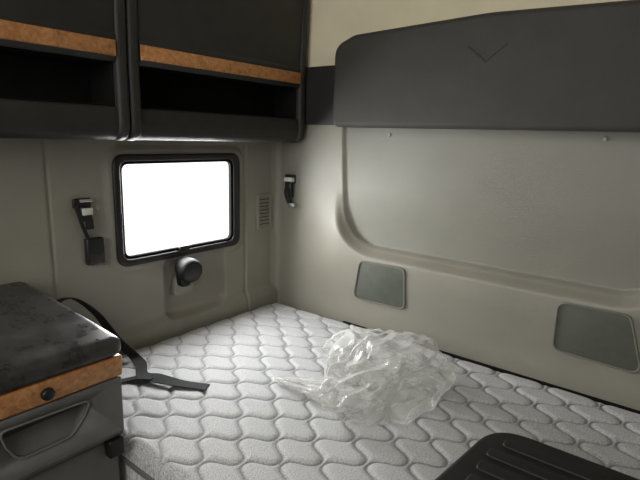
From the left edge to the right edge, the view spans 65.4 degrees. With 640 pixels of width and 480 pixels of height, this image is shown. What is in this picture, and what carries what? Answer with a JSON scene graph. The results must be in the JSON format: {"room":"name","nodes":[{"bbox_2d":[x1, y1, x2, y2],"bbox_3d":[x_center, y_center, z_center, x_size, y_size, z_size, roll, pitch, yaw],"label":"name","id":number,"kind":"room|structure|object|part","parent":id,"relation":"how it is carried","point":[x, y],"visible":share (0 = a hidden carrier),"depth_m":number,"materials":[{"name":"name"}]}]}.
{"room":"vehicle interior","nodes":[
{"label":"vehicle interior","id":0,"kind":"room"},
{"bbox_2d":[0,138,277,354],"bbox_3d":[-0.738,-0.319,1.530,0.052,2.155,1.750,11,15,37],"label":"wall","id":1,"kind":"structure","parent":0,"point":[42,237],"depth_m":1.65,"materials":[{"name":"plastic"}]},
{"bbox_2d":[0,0,129,140],"bbox_3d":[-0.885,-0.591,1.090,0.182,0.722,0.907,11,15,37],"label":"upper cabinet","id":2,"kind":"object","parent":1,"relation":"attached to","point":[64,73],"visible":1,"depth_m":1.33,"materials":[{"name":"plastic"}]},
{"bbox_3d":[-0.828,-0.685,1.027,0.040,0.499,0.835,11,15,37],"label":"door","id":3,"kind":"part","parent":2,"relation":"part of","materials":[{"name":"black plastic"}]},
{"bbox_3d":[-0.828,-0.476,1.066,0.010,0.046,0.831,11,15,37],"label":"wood trim","id":4,"kind":"part","parent":2,"relation":"part of","materials":[{"name":"brown wood"}]},
{"bbox_3d":[-0.615,-0.653,1.426,0.182,0.722,0.036,11,15,37],"label":"panel","id":5,"kind":"part","parent":2,"relation":"part of","materials":[{"name":"black plastic"}]},
{"bbox_2d":[72,198,104,265],"bbox_3d":[-0.731,-0.025,1.579,0.028,0.216,0.086,11,15,37],"label":"belt latch","id":6,"kind":"object","parent":1,"relation":"attached to","point":[94,246],"visible":1,"depth_m":1.57,"materials":[{"name":"black plastic"}]},
{"bbox_2d":[112,153,239,266],"bbox_3d":[-0.505,-0.128,1.851,0.030,0.380,0.550,11,15,37],"label":"window","id":7,"kind":"structure","parent":1,"relation":"in","point":[232,159],"depth_m":1.81,"materials":[{"name":"black plastic"}]},
{"bbox_2d":[171,257,201,295],"bbox_3d":[-0.509,0.140,1.887,0.094,0.164,0.141,-8,15,-38],"label":"reading lamp","id":8,"kind":"object","parent":1,"relation":"attached to","point":[188,270],"visible":1,"depth_m":1.84,"materials":[{"name":"plastic"}]},
{"bbox_3d":[-0.520,0.138,1.900,0.032,0.078,0.055,11,15,37],"label":"bracket arm","id":9,"kind":"part","parent":8,"relation":"part of","materials":[{"name":"black plastic"}]},
{"bbox_2d":[124,0,308,142],"bbox_3d":[-0.357,-0.712,1.746,0.182,0.722,0.789,11,15,37],"label":"upper cabinet","id":10,"kind":"object","parent":1,"relation":"attached to","point":[198,70],"visible":0.9,"depth_m":1.72,"materials":[{"name":"plastic"}]},
{"bbox_3d":[-0.591,-0.659,1.456,0.182,0.722,0.036,11,15,37],"label":"panel","id":11,"kind":"part","parent":10,"relation":"part of","materials":[{"name":"black plastic"}]},
{"bbox_3d":[-0.300,-0.806,1.683,0.040,0.499,0.717,11,15,37],"label":"door","id":12,"kind":"part","parent":10,"relation":"part of","materials":[{"name":"black plastic"}]},
{"bbox_3d":[-0.301,-0.597,1.722,0.010,0.046,0.713,11,15,37],"label":"wood trim","id":13,"kind":"part","parent":10,"relation":"part of","materials":[{"name":"brown wood"}]},
{"bbox_3d":[-0.124,-0.766,2.036,0.182,0.722,0.036,11,15,37],"label":"panel","id":14,"kind":"part","parent":10,"relation":"part of","materials":[{"name":"black plastic"}]},
{"bbox_2d":[256,193,271,230],"bbox_3d":[-0.248,-0.125,2.202,0.012,0.160,0.090,11,15,37],"label":"air vent","id":15,"kind":"object","parent":1,"relation":"in","point":[263,201],"visible":1,"depth_m":2.20,"materials":[{"name":"plastic"}]},
{"bbox_2d":[270,0,639,410],"bbox_3d":[0.550,-0.300,1.623,1.900,2.155,0.070,11,15,37],"label":"wall","id":16,"kind":"structure","parent":0,"point":[490,231],"depth_m":1.72,"materials":[{"name":"plastic"}]},
{"bbox_2d":[284,174,295,206],"bbox_3d":[-0.131,-0.215,2.173,0.065,0.139,0.040,11,15,37],"label":"belt latch","id":17,"kind":"object","parent":16,"relation":"attached to","point":[289,179],"visible":1,"depth_m":2.16,"materials":[{"name":"black plastic"}]},
{"bbox_2d":[305,65,334,124],"bbox_3d":[0.560,-0.478,1.593,1.860,0.227,0.038,11,15,37],"label":"trim","id":18,"kind":"structure","parent":16,"relation":"attached to","point":[319,82],"depth_m":2.00,"materials":[{"name":"grey plastic"}]},
{"bbox_2d":[353,261,405,308],"bbox_3d":[0.232,0.171,1.946,0.244,0.178,0.055,11,15,37],"label":"speaker panel","id":19,"kind":"object","parent":16,"relation":"attached to","point":[382,284],"visible":1,"depth_m":1.93,"materials":[{"name":"plastic"}]},
{"bbox_2d":[333,0,639,131],"bbox_3d":[0.522,-0.514,1.534,1.150,0.340,0.088,11,15,37],"label":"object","id":20,"kind":"object","parent":16,"relation":"attached to","point":[571,67],"visible":1,"depth_m":1.47,"materials":[{"name":"plastic"}]},
{"bbox_2d":[343,321,639,413],"bbox_3d":[0.677,0.518,1.685,1.470,0.138,0.031,11,15,37],"label":"trim","id":21,"kind":"structure","parent":16,"relation":"attached to","point":[595,399],"depth_m":1.69,"materials":[{"name":"black plastic"}]},
{"bbox_2d":[552,302,639,372],"bbox_3d":[0.828,0.286,1.488,0.242,0.182,0.056,11,15,37],"label":"speaker panel","id":22,"kind":"object","parent":16,"relation":"attached to","point":[601,336],"visible":1,"depth_m":1.48,"materials":[{"name":"plastic"}]},
{"bbox_3d":[-0.422,1.284,0.761,2.010,0.050,3.200,11,15,37],"label":"floor","id":23,"kind":"structure","parent":0,"visible":0},
{"bbox_2d":[0,281,124,479],"bbox_3d":[-0.814,0.662,1.200,0.516,0.966,0.495,11,15,37],"label":"base cabinet","id":24,"kind":"object","parent":23,"relation":"on","point":[61,403],"visible":1,"depth_m":1.09,"materials":[{"name":"grey plastic"}]},
{"bbox_3d":[-0.561,0.318,1.027,0.013,0.027,0.027,11,15,37],"label":"lock knob","id":25,"kind":"part","parent":24,"relation":"part of","materials":[{"name":"black plastic"}]},
{"bbox_3d":[-0.623,0.323,0.982,0.036,0.054,0.485,11,15,37],"label":"wood trim","id":26,"kind":"part","parent":24,"relation":"part of","materials":[{"name":"brown wood"}]},
{"bbox_3d":[-0.803,0.227,1.111,0.511,0.078,0.495,11,15,37],"label":"lid","id":27,"kind":"part","parent":24,"relation":"part of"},
{"bbox_3d":[-0.639,0.422,1.013,0.064,0.152,0.481,11,15,37],"label":"drawer","id":28,"kind":"part","parent":24,"relation":"part of","materials":[{"name":"grey plastic"}]},
{"bbox_3d":[-0.490,0.491,1.187,0.028,0.044,0.038,11,15,37],"label":"latch plate","id":29,"kind":"part","parent":24,"relation":"part of","materials":[{"name":"black plastic"}]},
{"bbox_3d":[0.187,0.887,1.437,1.850,0.487,1.000,11,15,37],"label":"bunk base","id":30,"kind":"object","parent":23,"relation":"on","visible":0},
{"bbox_2d":[119,303,639,479],"bbox_3d":[0.197,0.565,1.370,1.871,0.162,1.043,11,15,37],"label":"mattress","id":31,"kind":"object","parent":30,"relation":"on","point":[246,424],"visible":0.87,"depth_m":1.40,"materials":[{"name":"fabric"}]},
{"bbox_2d":[56,297,209,390],"bbox_3d":[-0.576,0.298,1.537,0.487,0.249,0.208,1,12,-3],"label":"strap","id":32,"kind":"object","parent":31,"relation":"on","point":[140,363],"visible":0.77,"depth_m":1.54,"materials":[{"name":"black fabric"}]},
{"bbox_2d":[272,324,455,425],"bbox_3d":[0.141,0.355,1.480,0.432,0.198,0.440,-7,15,-36],"label":"plastic bag","id":33,"kind":"object","parent":31,"relation":"on","point":[350,329],"visible":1,"depth_m":1.47,"materials":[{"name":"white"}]},
{"bbox_2d":[435,432,639,479],"bbox_3d":[0.451,0.535,0.782,0.592,0.144,0.428,11,15,37],"label":"case","id":34,"kind":"object","parent":31,"relation":"on","point":[496,456],"visible":1,"depth_m":0.95,"materials":[{"name":"black plastic"}]}
]}

